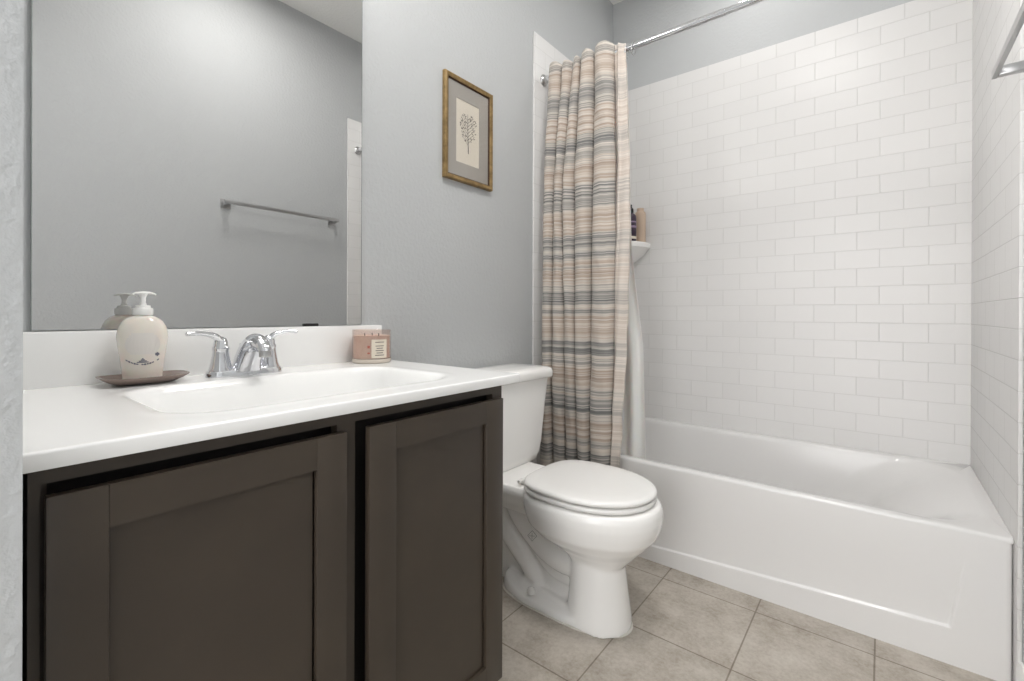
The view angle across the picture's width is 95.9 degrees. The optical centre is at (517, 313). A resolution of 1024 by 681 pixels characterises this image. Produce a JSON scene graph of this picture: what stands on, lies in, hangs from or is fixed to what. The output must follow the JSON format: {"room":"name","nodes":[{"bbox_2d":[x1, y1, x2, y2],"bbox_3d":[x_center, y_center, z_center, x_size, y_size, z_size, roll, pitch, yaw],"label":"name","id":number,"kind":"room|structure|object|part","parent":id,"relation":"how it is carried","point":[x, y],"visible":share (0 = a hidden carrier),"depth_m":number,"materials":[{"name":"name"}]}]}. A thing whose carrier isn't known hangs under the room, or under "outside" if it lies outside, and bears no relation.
{"room":"bathroom","nodes":[
{"label":"bathroom","id":0,"kind":"room"},
{"bbox_2d":[0,0,23,680],"bbox_3d":[-0.381,-0.433,0.296,1.520,2.755,0.115,0,0,38],"label":"wall","id":1,"kind":"structure","parent":0,"point":[11,11],"depth_m":0.43,"materials":[{"name":"grey paint"}]},
{"bbox_2d":[23,0,612,463],"bbox_3d":[-0.687,-0.435,1.223,0.130,2.755,4.107,0,0,38],"label":"wall","id":2,"kind":"structure","parent":0,"point":[452,271],"depth_m":1.69,"materials":[{"name":"grey paint"}]},
{"bbox_2d":[30,0,362,330],"bbox_3d":[-0.686,-0.522,1.126,0.010,1.111,0.692,0,0,38],"label":"wall mirror","id":3,"kind":"object","parent":2,"relation":"attached to","point":[204,157],"visible":1,"depth_m":1.06,"materials":[{"name":"silver mirror"}]},
{"bbox_2d":[23,325,381,389],"bbox_3d":[-0.682,0.087,1.126,0.020,0.107,0.813,0,0,38],"label":"backsplash","id":4,"kind":"structure","parent":2,"relation":"attached to","point":[51,359],"depth_m":1.02,"materials":[{"name":"white stone"}]},
{"bbox_2d":[442,69,492,191],"bbox_3d":[-0.184,-0.684,1.754,0.018,0.384,0.257,0,0,38],"label":"framed print","id":5,"kind":"object","parent":2,"relation":"attached to","point":[467,109],"visible":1,"depth_m":1.75,"materials":[{"name":"gold metal"}]},
{"bbox_2d":[352,358,390,363],"bbox_3d":[-0.424,0.133,1.340,0.108,0.012,0.108,0,0,38],"label":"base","id":6,"kind":"object","parent":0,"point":[355,360],"depth_m":1.29,"materials":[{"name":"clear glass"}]},
{"bbox_2d":[540,40,630,467],"bbox_3d":[0.281,-0.185,1.947,0.417,1.870,0.133,0,0,38],"label":"shower curtain","id":7,"kind":"object","parent":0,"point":[585,300],"visible":0.94,"depth_m":1.91,"materials":[{"name":"fabric"}]},
{"bbox_2d":[609,0,622,4],"bbox_3d":[-0.042,-1.859,0.717,1.760,0.100,4.107,0,0,38],"label":"ceiling","id":8,"kind":"structure","parent":0,"point":[613,2],"depth_m":2.67,"materials":[{"name":"white paint"}]},
{"bbox_2d":[541,0,766,85],"bbox_3d":[0.708,-1.076,1.671,1.499,0.052,0.052,0,0,38],"label":"shower curtain rod","id":9,"kind":"object","parent":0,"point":[723,12],"visible":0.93,"depth_m":1.72,"materials":[{"name":"silver metal"}]},
{"bbox_2d":[614,64,645,458],"bbox_3d":[0.363,-0.131,2.027,0.399,1.834,0.094,0,0,38],"label":"curtain liner","id":10,"kind":"object","parent":9,"relation":"hanging from","point":[633,414],"visible":0.05,"depth_m":1.95,"materials":[{"name":"white plastic"}]},
{"bbox_3d":[0.708,-1.076,1.671,1.490,0.025,0.025,0,0,38],"label":"rod","id":11,"kind":"part","parent":9,"relation":"part of","materials":[{"name":"silver metal"}]},
{"bbox_2d":[498,556,995,680],"bbox_3d":[-0.052,0.996,0.720,1.760,0.100,4.107,0,0,38],"label":"floor","id":12,"kind":"structure","parent":0,"point":[687,627],"depth_m":1.32,"materials":[{"name":"beige tile"}]},
{"bbox_2d":[22,385,502,680],"bbox_3d":[-0.479,0.552,0.942,0.560,0.783,0.763,0,0,38],"label":"vanity cabinet","id":13,"kind":"object","parent":12,"relation":"on","point":[367,545],"visible":0.83,"depth_m":0.68,"materials":[{"name":"brown paint"}]},
{"bbox_3d":[-0.388,0.509,0.617,0.014,0.637,0.342,0,0,38],"label":"door","id":14,"kind":"part","parent":13,"relation":"part of","materials":[{"name":"brown paint"}]},
{"bbox_3d":[-0.393,0.509,0.616,0.005,0.546,0.242,0,0,38],"label":"door panel","id":15,"kind":"part","parent":13,"relation":"part of","materials":[{"name":"brown paint"}]},
{"bbox_2d":[23,325,519,473],"bbox_3d":[-0.467,0.146,0.955,0.570,0.223,0.813,0,0,38],"label":"countertop","id":16,"kind":"structure","parent":13,"relation":"on","point":[71,416],"depth_m":0.88,"materials":[{"name":"white stone"}]},
{"bbox_2d":[95,370,189,385],"bbox_3d":[-0.748,0.129,0.926,0.100,0.016,0.143,0,0,38],"label":"soap tray","id":17,"kind":"object","parent":16,"relation":"on","point":[170,375],"visible":0.91,"depth_m":0.91,"materials":[{"name":"brown ceramic"}]},
{"bbox_2d":[116,291,167,378],"bbox_3d":[-0.752,0.042,0.926,0.082,0.175,0.053,0,0,-37],"label":"soap dispenser","id":18,"kind":"object","parent":17,"relation":"on","point":[142,337],"visible":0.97,"depth_m":0.91,"materials":[{"name":"beige ceramic"}]},
{"bbox_2d":[185,329,297,377],"bbox_3d":[-0.619,0.088,1.050,0.163,0.102,0.172,0,0,-1],"label":"bathroom faucet","id":19,"kind":"object","parent":16,"relation":"on","point":[256,354],"visible":1,"depth_m":1.02,"materials":[{"name":"silver metal"}]},
{"bbox_3d":[-0.675,0.055,1.002,0.024,0.037,0.081,0,0,30],"label":"lever","id":20,"kind":"part","parent":19,"relation":"part of","materials":[{"name":"silver metal"}]},
{"bbox_3d":[-0.661,0.089,1.028,0.048,0.077,0.048,0,0,38],"label":"handle","id":21,"kind":"part","parent":19,"relation":"part of","materials":[{"name":"silver metal"}]},
{"bbox_3d":[-0.630,0.131,1.068,0.058,0.017,0.160,0,0,38],"label":"plate","id":22,"kind":"part","parent":19,"relation":"part of","materials":[{"name":"silver metal"}]},
{"bbox_3d":[-0.594,0.087,1.040,0.138,0.085,0.060,0,0,38],"label":"spout","id":23,"kind":"part","parent":19,"relation":"part of","materials":[{"name":"silver metal"}]},
{"bbox_3d":[-0.598,0.089,1.108,0.048,0.077,0.048,0,0,38],"label":"handle","id":24,"kind":"part","parent":19,"relation":"part of","materials":[{"name":"silver metal"}]},
{"bbox_3d":[-0.575,0.056,1.120,0.076,0.037,0.027,0,0,-28],"label":"lever","id":25,"kind":"part","parent":19,"relation":"part of","materials":[{"name":"silver metal"}]},
{"bbox_2d":[352,333,390,363],"bbox_3d":[-0.423,0.092,1.339,0.109,0.094,0.108,0,0,38],"label":"jar candle","id":26,"kind":"object","parent":16,"relation":"on","point":[372,348],"visible":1,"depth_m":1.29,"materials":[{"name":"pink glass"}]},
{"bbox_3d":[-0.148,0.510,0.921,0.014,0.637,0.350,0,0,38],"label":"door","id":27,"kind":"part","parent":13,"relation":"part of","materials":[{"name":"brown paint"}]},
{"bbox_3d":[-0.153,0.509,0.921,0.005,0.546,0.239,0,0,38],"label":"door panel","id":28,"kind":"part","parent":13,"relation":"part of","materials":[{"name":"brown paint"}]},
{"bbox_2d":[472,363,662,638],"bbox_3d":[0.117,0.574,1.547,0.734,0.741,0.490,0,0,38],"label":"toilet","id":29,"kind":"object","parent":12,"relation":"on","point":[572,529],"visible":0.88,"depth_m":1.41,"materials":[{"name":"white ceramic"}]},
{"bbox_3d":[-0.086,0.225,1.707,0.215,0.044,0.490,0,0,38],"label":"tank lid","id":30,"kind":"part","parent":29,"relation":"part of","materials":[{"name":"white ceramic"}]},
{"bbox_3d":[-0.089,0.412,1.709,0.189,0.329,0.466,0,0,38],"label":"tank","id":31,"kind":"part","parent":29,"relation":"part of","materials":[{"name":"white ceramic"}]},
{"bbox_3d":[0.119,0.752,1.544,0.726,0.384,0.346,0,0,38],"label":"bowl","id":32,"kind":"part","parent":29,"relation":"part of","materials":[{"name":"white ceramic"}]},
{"bbox_3d":[0.234,0.550,1.454,0.397,0.015,0.336,0,0,38],"label":"seat","id":33,"kind":"part","parent":29,"relation":"part of","materials":[{"name":"white plastic"}]},
{"bbox_3d":[0.234,0.529,1.454,0.398,0.020,0.337,0,0,38],"label":"seat lid","id":34,"kind":"part","parent":29,"relation":"part of","materials":[{"name":"white plastic"}]},
{"bbox_2d":[537,417,1013,680],"bbox_3d":[0.908,0.761,1.935,1.499,0.374,0.749,0,0,38],"label":"bathtub","id":35,"kind":"object","parent":12,"relation":"on","point":[914,554],"visible":0.8,"depth_m":1.48,"materials":[{"name":"white ceramic"}]},
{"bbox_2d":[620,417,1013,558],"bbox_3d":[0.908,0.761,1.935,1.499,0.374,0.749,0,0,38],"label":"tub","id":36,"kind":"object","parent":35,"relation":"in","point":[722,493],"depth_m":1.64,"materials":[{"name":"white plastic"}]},
{"bbox_2d":[613,0,972,464],"bbox_3d":[1.185,-0.429,2.279,1.520,2.755,0.130,0,0,38],"label":"wall","id":37,"kind":"structure","parent":0,"point":[801,170],"depth_m":2.09,"materials":[{"name":"white tile"}]},
{"bbox_2d":[632,241,649,263],"bbox_3d":[0.574,-0.318,2.534,0.226,0.148,0.226,0,0,38],"label":"corner shelf","id":38,"kind":"object","parent":37,"relation":"attached to","point":[639,249],"visible":0.3,"depth_m":2.52,"materials":[{"name":"white ceramic"}]},
{"bbox_2d":[631,205,636,240],"bbox_3d":[0.614,-0.493,2.508,0.059,0.201,0.059,0,0,38],"label":"shampoo bottle","id":39,"kind":"object","parent":38,"relation":"on","point":[633,216],"visible":0.43,"depth_m":2.48,"materials":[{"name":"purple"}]},
{"bbox_2d":[635,208,645,241],"bbox_3d":[0.677,-0.488,2.556,0.060,0.192,0.048,0,0,38],"label":"lotion bottle","id":40,"kind":"object","parent":38,"relation":"on","point":[640,214],"visible":0.77,"depth_m":2.53,"materials":[{"name":"beige plastic"}]},
{"bbox_2d":[971,0,1023,680],"bbox_3d":[0.593,-0.429,0.213,0.130,2.755,4.107,0,0,38],"label":"wall","id":41,"kind":"structure","parent":0,"point":[997,272],"depth_m":1.34,"materials":[{"name":"white tile"}]},
{"bbox_2d":[991,1,1023,78],"bbox_3d":[0.975,-0.576,0.844,0.072,0.048,0.654,0,0,38],"label":"towel bar","id":42,"kind":"object","parent":41,"relation":"attached to","point":[999,70],"visible":1,"depth_m":1.03,"materials":[{"name":"grey metal"}]},
{"bbox_3d":[1.163,-0.575,1.081,0.054,0.021,0.021,0,0,38],"label":"post","id":43,"kind":"part","parent":42,"relation":"part of","materials":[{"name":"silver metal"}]},
{"bbox_2d":[1016,662,1023,680],"bbox_3d":[0.745,0.906,0.513,0.012,0.085,1.624,0,0,38],"label":"baseboard","id":44,"kind":"structure","parent":41,"relation":"attached to","point":[1020,667],"depth_m":1.13,"materials":[{"name":"white paint"}]}
]}

